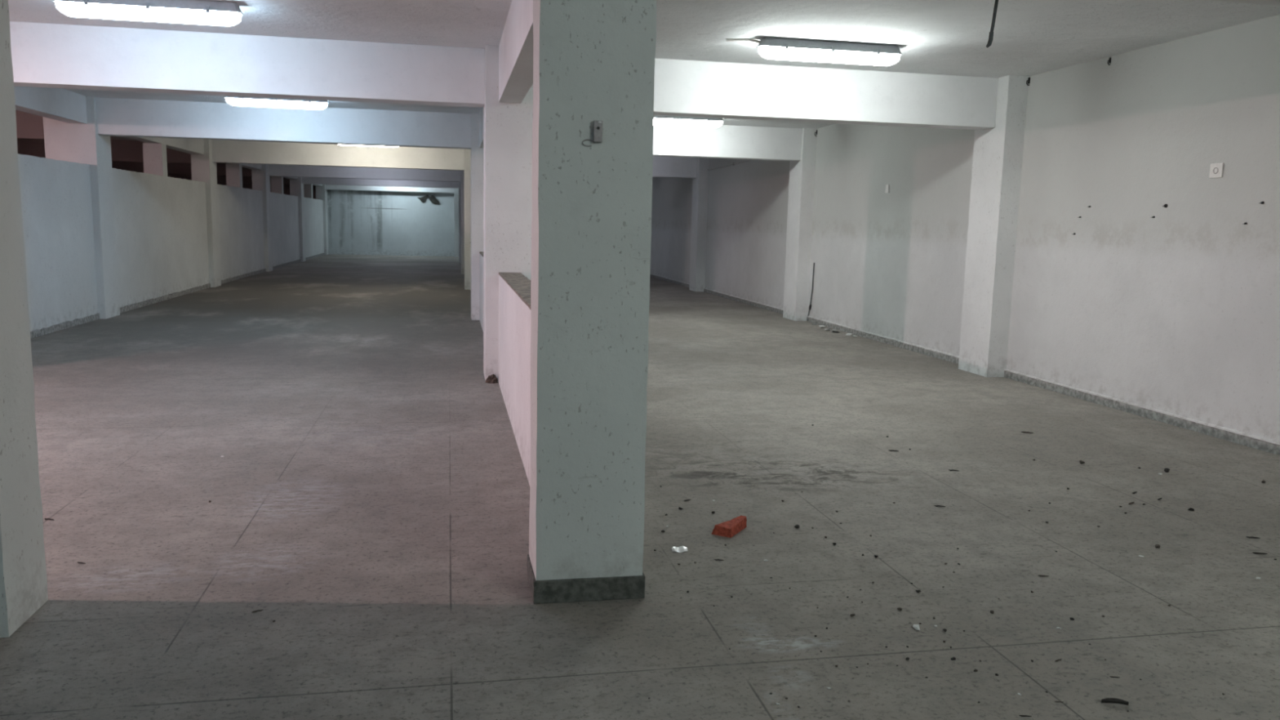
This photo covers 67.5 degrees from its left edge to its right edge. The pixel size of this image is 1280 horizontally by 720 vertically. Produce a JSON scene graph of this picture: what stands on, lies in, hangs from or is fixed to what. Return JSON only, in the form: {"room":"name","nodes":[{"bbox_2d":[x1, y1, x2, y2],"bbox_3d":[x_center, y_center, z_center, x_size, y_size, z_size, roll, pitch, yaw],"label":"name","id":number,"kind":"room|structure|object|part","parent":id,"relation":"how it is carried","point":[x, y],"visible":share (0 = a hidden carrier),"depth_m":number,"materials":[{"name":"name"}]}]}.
{"room":"empty basement","nodes":[
{"label":"empty basement","id":0,"kind":"room"},
{"bbox_2d":[17,153,324,331],"bbox_3d":[-9.975,-3.160,23.765,0.250,2.208,31.200,0,8,-11],"label":"wall","id":1,"kind":"structure","parent":0,"point":[55,195],"depth_m":15.82,"materials":[{"name":"white paint"}]},
{"bbox_2d":[30,312,99,338],"bbox_3d":[-7.357,-0.265,11.361,0.020,0.089,5.280,0,8,-11],"label":"baseboard","id":2,"kind":"structure","parent":1,"relation":"attached to","point":[68,324],"depth_m":12.61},
{"bbox_2d":[142,142,167,176],"bbox_3d":[-8.708,-3.587,17.197,0.320,0.580,0.280,0,8,-11],"label":"wall post","id":3,"kind":"object","parent":1,"relation":"on","point":[154,155],"visible":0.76,"depth_m":17.07,"materials":[{"name":"white paint"}]},
{"bbox_2d":[120,283,210,313],"bbox_3d":[-8.573,-1.160,17.457,0.020,0.090,6.040,0,8,-11],"label":"baseboard","id":4,"kind":"structure","parent":1,"relation":"attached to","point":[126,308],"depth_m":16.91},
{"bbox_2d":[225,164,242,187],"bbox_3d":[-9.970,-4.516,23.526,0.320,0.580,0.280,0,8,-11],"label":"wall post","id":5,"kind":"object","parent":1,"relation":"on","point":[233,171],"visible":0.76,"depth_m":23.40,"materials":[{"name":"white paint"}]},
{"bbox_2d":[221,268,266,284],"bbox_3d":[-9.831,-2.086,23.761,0.020,0.090,5.730,0,8,-11],"label":"baseboard","id":6,"kind":"structure","parent":1,"relation":"attached to","point":[230,279],"depth_m":23.56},
{"bbox_2d":[270,176,283,194],"bbox_3d":[-11.142,-5.379,29.398,0.320,0.580,0.280,0,8,-11],"label":"wall post","id":7,"kind":"object","parent":1,"relation":"on","point":[277,182],"visible":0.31,"depth_m":29.27,"materials":[{"name":"white paint"}]},
{"bbox_2d":[272,259,300,269],"bbox_3d":[-11.068,-2.996,29.959,0.020,0.090,5.800,0,8,-11],"label":"baseboard","id":8,"kind":"structure","parent":1,"relation":"attached to","point":[297,260],"depth_m":29.87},
{"bbox_2d":[303,183,312,198],"bbox_3d":[-12.416,-6.317,35.785,0.320,0.580,0.280,0,8,-11],"label":"wall post","id":9,"kind":"object","parent":1,"relation":"on","point":[308,188],"visible":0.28,"depth_m":35.66,"materials":[{"name":"white paint"}]},
{"bbox_2d":[305,253,324,260],"bbox_3d":[-12.316,-3.916,36.219,0.020,0.090,5.900,0,8,-11],"label":"baseboard","id":10,"kind":"structure","parent":1,"relation":"attached to","point":[322,254],"depth_m":36.23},
{"bbox_2d":[217,182,454,256],"bbox_3d":[-10.596,-5.968,40.053,16.890,3.150,0.200,0,8,-11],"label":"wall","id":11,"kind":"structure","parent":0,"point":[378,223],"depth_m":40.00,"materials":[{"name":"white paint"}]},
{"bbox_2d":[417,195,439,204],"bbox_3d":[-8.873,-6.723,40.132,0.930,0.380,0.097,0,8,-11],"label":"lining","id":12,"kind":"object","parent":11,"relation":"attached to","point":[433,199],"visible":1,"depth_m":40.13,"materials":[{"name":"black"}]},
{"bbox_2d":[470,241,531,484],"bbox_3d":[-1.974,-0.839,12.801,0.205,1.066,17.725,0,8,-11],"label":"wall","id":13,"kind":"structure","parent":0,"point":[514,288],"depth_m":6.94,"materials":[{"name":"white paint"}]},
{"bbox_3d":[-0.748,-0.462,6.642,0.205,0.022,5.185,0,8,-11],"label":"sill","id":14,"kind":"part","parent":13,"relation":"part of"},
{"bbox_2d":[0,254,1279,719],"bbox_3d":[-6.099,-1.000,17.582,17.300,0.150,47.180,0,8,-11],"label":"floor","id":15,"kind":"structure","parent":0,"point":[368,492],"depth_m":4.85,"materials":[{"name":"concrete"}]},
{"bbox_2d":[0,0,48,637],"bbox_3d":[-2.540,-0.569,3.409,0.476,3.150,0.357,0,8,-11],"label":"pillar","id":16,"kind":"structure","parent":15,"relation":"on","point":[23,569],"depth_m":3.56,"materials":[{"name":"white paint"}]},
{"bbox_2d":[42,96,119,319],"bbox_3d":[-8.131,-2.199,13.961,0.669,3.150,0.624,0,8,-11],"label":"wall pier","id":17,"kind":"object","parent":15,"relation":"on","point":[79,143],"visible":0.46,"depth_m":13.75,"materials":[{"name":"white paint"}]},
{"bbox_2d":[191,139,221,287],"bbox_3d":[-9.271,-3.148,20.451,0.364,3.150,0.614,0,8,-11],"label":"wall pier","id":18,"kind":"object","parent":15,"relation":"on","point":[203,169],"visible":0.52,"depth_m":20.25,"materials":[{"name":"white paint"}]},
{"bbox_2d":[251,164,272,271],"bbox_3d":[-10.499,-4.053,26.610,0.364,3.150,0.624,0,8,-11],"label":"wall pier","id":19,"kind":"object","parent":15,"relation":"on","point":[260,178],"visible":0.52,"depth_m":26.41,"materials":[{"name":"white paint"}]},
{"bbox_2d":[289,177,305,262],"bbox_3d":[-11.741,-4.967,32.832,0.364,3.150,0.604,0,8,-11],"label":"wall pier","id":20,"kind":"object","parent":15,"relation":"on","point":[296,187],"visible":0.49,"depth_m":32.60,"materials":[{"name":"white paint"}]},
{"bbox_2d":[315,184,328,254],"bbox_3d":[-13.002,-5.895,39.156,0.364,3.150,0.634,0,8,-11],"label":"wall pier","id":21,"kind":"object","parent":15,"relation":"on","point":[321,191],"visible":0.49,"depth_m":38.91,"materials":[{"name":"white paint"}]},
{"bbox_2d":[453,188,458,257],"bbox_3d":[-7.517,-5.924,40.246,0.570,3.150,0.634,0,8,-11],"label":"column","id":22,"kind":"structure","parent":15,"relation":"on","point":[455,190],"depth_m":39.92,"materials":[{"name":"white paint"}]},
{"bbox_2d":[458,182,461,263],"bbox_3d":[-6.196,-4.996,33.934,0.450,3.150,0.604,0,8,-11],"label":"column","id":23,"kind":"structure","parent":15,"relation":"on","point":[460,202],"depth_m":33.64,"materials":[{"name":"white paint"}]},
{"bbox_2d":[460,170,464,274],"bbox_3d":[-4.953,-4.081,27.702,0.450,3.150,0.604,0,8,-11],"label":"column","id":24,"kind":"structure","parent":15,"relation":"on","point":[462,196],"depth_m":27.42,"materials":[{"name":"white paint"}]},
{"bbox_2d":[463,149,471,289],"bbox_3d":[-3.725,-3.177,21.548,0.450,3.150,0.604,0,8,-11],"label":"column","id":25,"kind":"structure","parent":15,"relation":"on","point":[467,152],"depth_m":21.24,"materials":[{"name":"white paint"}]},
{"bbox_2d":[470,113,483,319],"bbox_3d":[-2.435,-2.227,15.084,0.450,3.150,0.604,0,8,-11],"label":"column","id":26,"kind":"structure","parent":15,"relation":"on","point":[476,153],"depth_m":14.75,"materials":[{"name":"white paint"}]},
{"bbox_2d":[483,44,533,383],"bbox_3d":[-1.289,-1.383,9.336,0.450,3.150,0.686,0,8,-11],"label":"column","id":27,"kind":"structure","parent":15,"relation":"on","point":[507,126],"depth_m":9.06,"materials":[{"name":"white paint"}]},
{"bbox_3d":[-1.430,0.177,9.239,0.118,0.083,0.108,0,8,-11],"label":"broken skirting","id":28,"kind":"part","parent":27,"relation":"part of","materials":[{"name":"brown concrete"}]},
{"bbox_2d":[527,0,656,604],"bbox_3d":[-0.204,-0.585,3.899,0.466,3.150,0.335,0,8,-11],"label":"pillar","id":29,"kind":"structure","parent":15,"relation":"on","point":[593,60],"depth_m":3.79,"materials":[{"name":"white paint"}]},
{"bbox_2d":[582,120,602,146],"bbox_3d":[-0.183,-0.871,3.684,0.077,0.098,0.024,0,8,-11],"label":"wall bracket","id":30,"kind":"object","parent":29,"relation":"attached to","point":[597,125],"visible":1,"depth_m":3.68,"materials":[{"name":"metal"}]},
{"bbox_3d":[-0.162,-0.880,3.689,0.034,0.080,0.020,0,8,-11],"label":"plate","id":31,"kind":"part","parent":30,"relation":"part of","materials":[{"name":"metal"}]},
{"bbox_2d":[671,546,687,552],"bbox_3d":[0.191,0.908,4.595,0.076,0.017,0.048,0,8,-11],"label":"scrap","id":32,"kind":"object","parent":15,"relation":"on","point":[682,548],"visible":1,"depth_m":4.59,"materials":[{"name":"white paper"}]},
{"bbox_2d":[688,157,709,291],"bbox_3d":[1.390,-3.204,22.565,0.227,3.150,0.604,0,8,-11],"label":"wall pier","id":33,"kind":"object","parent":15,"relation":"on","point":[700,184],"visible":0.96,"depth_m":22.35,"materials":[{"name":"white paint"}]},
{"bbox_2d":[711,515,746,537],"bbox_3d":[0.460,0.848,4.920,0.109,0.058,0.213,6,9,28],"label":"brick","id":34,"kind":"object","parent":15,"relation":"on","point":[730,528],"visible":1,"depth_m":4.86,"materials":[{"name":"red brick"}]},
{"bbox_2d":[782,128,817,320],"bbox_3d":[2.680,-2.254,16.100,0.227,3.150,0.604,0,8,-11],"label":"wall pier","id":35,"kind":"object","parent":15,"relation":"on","point":[802,172],"visible":0.93,"depth_m":15.92,"materials":[{"name":"white paint"}]},
{"bbox_2d":[830,328,839,333],"bbox_3d":[2.925,-0.439,14.374,0.116,0.054,0.138,-2,9,-20],"label":"fragment","id":36,"kind":"object","parent":15,"relation":"on","point":[832,330],"visible":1,"depth_m":14.33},
{"bbox_2d":[912,624,919,630],"bbox_3d":[1.085,1.049,3.764,0.025,0.012,0.049,2,8,7],"label":"flake","id":37,"kind":"object","parent":15,"relation":"on","point":[915,626],"visible":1,"depth_m":3.75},
{"bbox_2d":[958,75,1028,377],"bbox_3d":[3.819,-1.416,10.393,0.227,3.150,0.604,0,8,-11],"label":"wall pier","id":38,"kind":"object","parent":15,"relation":"on","point":[997,152],"visible":0.91,"depth_m":10.23,"materials":[{"name":"white paint"}]},
{"bbox_2d":[1026,77,1030,85],"bbox_3d":[4.005,-2.872,9.887,0.040,0.087,0.034,0,8,-11],"label":"wall hook","id":39,"kind":"object","parent":38,"relation":"attached to","point":[1028,82],"visible":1,"depth_m":9.88,"materials":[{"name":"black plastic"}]},
{"bbox_2d":[1101,697,1128,705],"bbox_3d":[1.584,1.140,3.193,0.085,0.016,0.024,3,8,9],"label":"dry leaf","id":40,"kind":"object","parent":15,"relation":"on","point":[1106,700],"visible":1,"depth_m":3.19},
{"bbox_2d":[1252,551,1267,554],"bbox_3d":[3.070,0.957,4.741,0.068,0.009,0.010,2,8,8],"label":"dry twig","id":41,"kind":"object","parent":15,"relation":"on","point":[1252,552],"visible":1,"depth_m":4.74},
{"bbox_2d":[8,0,1279,140],"bbox_3d":[-6.024,-4.266,17.117,17.300,0.150,47.180,0,8,-11],"label":"ceiling","id":42,"kind":"structure","parent":0,"point":[1031,37],"depth_m":7.78,"materials":[{"name":"white paint"}]},
{"bbox_2d":[15,110,44,140],"bbox_3d":[-11.489,-3.796,15.128,5.400,0.470,0.300,0,8,-11],"label":"ceiling beam","id":43,"kind":"structure","parent":42,"relation":"attached to","point":[28,126],"depth_m":15.32,"materials":[{"name":"paint"}]},
{"bbox_2d":[13,86,87,124],"bbox_3d":[-7.423,-3.150,10.924,0.250,0.380,5.280,0,8,-11],"label":"ceiling beam","id":44,"kind":"structure","parent":42,"relation":"attached to","point":[61,104],"depth_m":12.41,"materials":[{"name":"white paint"}]},
{"bbox_2d":[17,139,191,164],"bbox_3d":[-12.767,-4.737,21.534,5.400,0.470,0.300,0,8,-11],"label":"window","id":45,"kind":"structure","parent":42,"relation":"attached to","point":[126,151],"depth_m":21.61,"materials":[{"name":"glass"}]},
{"bbox_2d":[53,0,243,26],"bbox_3d":[-3.692,-2.642,7.220,1.302,0.172,0.150,0,8,-11],"label":"lamp","id":46,"kind":"object","parent":42,"relation":"attached to","point":[204,12],"visible":1,"depth_m":7.18,"materials":[{"name":"grey plastic"}]},
{"bbox_2d":[121,136,204,155],"bbox_3d":[-8.639,-4.045,17.020,0.250,0.380,6.040,0,8,-11],"label":"ceiling beam","id":47,"kind":"structure","parent":42,"relation":"attached to","point":[191,146],"depth_m":18.32,"materials":[{"name":"white paint"}]},
{"bbox_2d":[111,161,251,176],"bbox_3d":[-14.026,-5.663,27.843,5.400,0.470,0.300,0,8,-11],"label":"ceiling beam","id":48,"kind":"structure","parent":42,"relation":"attached to","point":[172,168],"depth_m":27.82,"materials":[{"name":"paint"}]},
{"bbox_2d":[167,173,289,184],"bbox_3d":[-15.304,-6.604,34.250,5.400,0.470,0.300,0,8,-11],"label":"ceiling beam","id":49,"kind":"structure","parent":42,"relation":"attached to","point":[222,179],"depth_m":34.20,"materials":[{"name":"paint"}]},
{"bbox_2d":[228,163,262,169],"bbox_3d":[-9.897,-4.971,23.324,0.250,0.380,5.730,0,8,-11],"label":"ceiling beam","id":50,"kind":"structure","parent":42,"relation":"attached to","point":[252,166],"depth_m":25.07,"materials":[{"name":"white paint"}]},
{"bbox_2d":[9,21,484,107],"bbox_3d":[-4.114,-2.688,8.675,5.340,0.510,0.300,0,8,-11],"label":"ceiling beam","id":51,"kind":"structure","parent":42,"relation":"attached to","point":[49,55],"depth_m":8.64,"materials":[{"name":"white paint"}]},
{"bbox_2d":[224,95,328,110],"bbox_3d":[-4.864,-3.468,12.840,1.302,0.172,0.150,-1,8,-13],"label":"lamp","id":52,"kind":"object","parent":42,"relation":"attached to","point":[297,104],"visible":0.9,"depth_m":12.79,"materials":[{"name":"plastic"}]},
{"bbox_2d":[95,97,471,149],"bbox_3d":[-5.229,-3.509,14.266,5.340,0.510,0.300,0,8,-11],"label":"ceiling beam","id":53,"kind":"structure","parent":42,"relation":"attached to","point":[115,117],"depth_m":14.11,"materials":[{"name":"white paint"}]},
{"bbox_2d":[283,176,297,179],"bbox_3d":[-11.133,-5.881,29.522,0.250,0.380,5.800,0,8,-11],"label":"ceiling beam","id":54,"kind":"structure","parent":42,"relation":"attached to","point":[286,177],"depth_m":31.57,"materials":[{"name":"white paint"}]},
{"bbox_2d":[211,139,464,170],"bbox_3d":[-6.550,-4.481,20.886,5.340,0.510,0.300,0,8,-11],"label":"ceiling beam","id":55,"kind":"structure","parent":42,"relation":"attached to","point":[223,151],"depth_m":20.73,"materials":[{"name":"white paint"}]},
{"bbox_2d":[268,164,460,182],"bbox_3d":[-7.822,-5.418,27.263,5.340,0.510,0.300,0,8,-11],"label":"ceiling beam","id":56,"kind":"structure","parent":42,"relation":"attached to","point":[292,171],"depth_m":27.13,"materials":[{"name":"white paint"}]},
{"bbox_2d":[338,144,397,147],"bbox_3d":[-5.524,-4.427,19.470,1.302,0.172,0.150,0,8,-11],"label":"lamp","id":57,"kind":"object","parent":42,"relation":"attached to","point":[339,144],"visible":0.12,"depth_m":19.45,"materials":[{"name":"grey plastic"}]},
{"bbox_2d":[302,177,458,188],"bbox_3d":[-9.013,-6.295,33.232,5.340,0.510,0.300,0,8,-11],"label":"ceiling beam","id":58,"kind":"structure","parent":42,"relation":"attached to","point":[308,180],"depth_m":33.11,"materials":[{"name":"white paint"}]},
{"bbox_2d":[325,184,453,193],"bbox_3d":[-10.262,-7.214,39.493,5.340,0.510,0.300,0,8,-11],"label":"ceiling beam","id":59,"kind":"structure","parent":42,"relation":"attached to","point":[333,187],"depth_m":39.36,"materials":[{"name":"white paint"}]},
{"bbox_2d":[479,107,483,147],"bbox_3d":[-1.835,-3.115,12.044,0.205,0.510,5.280,0,8,-11],"label":"ceiling beam","id":60,"kind":"structure","parent":42,"relation":"attached to","point":[481,113],"depth_m":13.76,"materials":[{"name":"white paint"}]},
{"bbox_2d":[498,0,533,102],"bbox_3d":[-0.706,-2.283,6.383,0.205,0.510,5.185,0,8,-11],"label":"ceiling beam","id":61,"kind":"structure","parent":42,"relation":"attached to","point":[516,43],"depth_m":7.09,"materials":[{"name":"white paint"}]},
{"bbox_2d":[652,155,697,177],"bbox_3d":[-1.101,-4.510,21.968,4.882,0.510,0.300,0,8,-11],"label":"ceiling beam","id":62,"kind":"structure","parent":42,"relation":"attached to","point":[663,166],"depth_m":22.20,"materials":[{"name":"white paint"}]},
{"bbox_2d":[653,115,723,128],"bbox_3d":[0.586,-3.514,14.044,1.302,0.172,0.150,0,8,-11],"label":"lamp","id":63,"kind":"object","parent":42,"relation":"attached to","point":[672,121],"visible":0.58,"depth_m":14.02,"materials":[{"name":"plastic"}]},
{"bbox_2d":[653,124,801,161],"bbox_3d":[0.220,-3.538,15.349,4.882,0.510,0.300,0,8,-11],"label":"ceiling beam","id":64,"kind":"structure","parent":42,"relation":"attached to","point":[724,141],"depth_m":15.45,"materials":[{"name":"white paint"}]},
{"bbox_2d":[726,36,902,66],"bbox_3d":[1.527,-2.678,8.315,1.561,0.172,0.204,0,8,-8],"label":"lamp","id":65,"kind":"object","parent":42,"relation":"attached to","point":[770,48],"visible":1,"depth_m":8.27,"materials":[{"name":"grey plastic"}]},
{"bbox_2d":[758,45,900,66],"bbox_3d":[1.653,-2.638,8.336,1.280,0.094,0.128,0,8,-11],"label":"diffuser","id":66,"kind":"object","parent":65,"relation":"attached to","point":[824,54],"depth_m":8.29,"materials":[{"name":"plastic"}]},
{"bbox_2d":[653,58,998,130],"bbox_3d":[1.336,-2.717,9.758,4.882,0.510,0.300,0,8,-11],"label":"ceiling beam","id":67,"kind":"structure","parent":42,"relation":"attached to","point":[682,88],"depth_m":9.72,"materials":[{"name":"white paint"}]},
{"bbox_2d":[986,0,998,48],"bbox_3d":[1.682,-1.845,4.495,0.068,0.737,0.020,0,8,-11],"label":"hanging cable","id":68,"kind":"object","parent":42,"relation":"hanging from","point":[991,33],"visible":1,"depth_m":4.53,"materials":[{"name":"black plastic"}]},
{"bbox_2d":[1208,0,1279,5],"bbox_3d":[2.547,-1.906,4.256,5.105,0.510,0.300,0,8,-11],"label":"ceiling beam","id":69,"kind":"structure","parent":42,"relation":"attached to","point":[1273,2],"depth_m":4.47,"materials":[{"name":"white paint"}]},
{"bbox_2d":[649,14,1279,442],"bbox_3d":[2.324,-2.670,18.966,0.200,3.150,46.680,0,8,-11],"label":"wall","id":70,"kind":"structure","parent":0,"point":[1176,311],"depth_m":8.92,"materials":[{"name":"white paint"}]},
{"bbox_2d":[649,273,689,287],"bbox_3d":[0.838,-2.144,25.876,0.026,0.093,5.740,0,8,-11],"label":"baseboard","id":71,"kind":"structure","parent":70,"relation":"attached to","point":[655,276],"depth_m":25.88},
{"bbox_2d":[707,160,751,170],"bbox_3d":[1.889,-4.173,20.513,0.034,0.061,3.280,0,8,-11],"label":"cable","id":72,"kind":"object","parent":70,"relation":"attached to","point":[733,163],"visible":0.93,"depth_m":20.29,"materials":[{"name":"metal"}]},
{"bbox_2d":[703,288,783,314],"bbox_3d":[2.097,-1.217,19.567,0.026,0.093,6.060,0,8,-11],"label":"baseboard","id":73,"kind":"structure","parent":70,"relation":"attached to","point":[755,304],"depth_m":19.28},
{"bbox_2d":[807,262,814,320],"bbox_3d":[2.835,-1.125,15.860,0.043,0.973,0.167,-2,9,-21],"label":"loose cable","id":74,"kind":"object","parent":70,"relation":"attached to","point":[810,305],"visible":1,"depth_m":15.82,"materials":[{"name":"black plastic"}]},
{"bbox_2d":[806,315,959,364],"bbox_3d":[3.311,-0.323,13.481,0.026,0.093,5.280,0,8,-11],"label":"baseboard","id":75,"kind":"structure","parent":70,"relation":"attached to","point":[912,347],"depth_m":13.00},
{"bbox_2d":[884,184,889,192],"bbox_3d":[3.384,-2.341,13.096,0.012,0.110,0.110,0,8,-11],"label":"wall plate","id":76,"kind":"object","parent":70,"relation":"attached to","point":[887,186],"visible":1,"depth_m":13.07,"materials":[{"name":"white plastic"}]},
{"bbox_2d":[1004,368,1279,455],"bbox_3d":[5.319,1.155,3.420,0.026,0.093,14.250,0,8,-11],"label":"baseboard","id":77,"kind":"structure","parent":70,"relation":"attached to","point":[1222,433],"depth_m":8.12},
{"bbox_2d":[1208,163,1223,177],"bbox_3d":[4.502,-1.479,7.481,0.016,0.110,0.126,0,8,-11],"label":"wall plate","id":78,"kind":"object","parent":70,"relation":"attached to","point":[1216,170],"visible":1,"depth_m":7.47,"materials":[{"name":"white plastic"}]}
]}

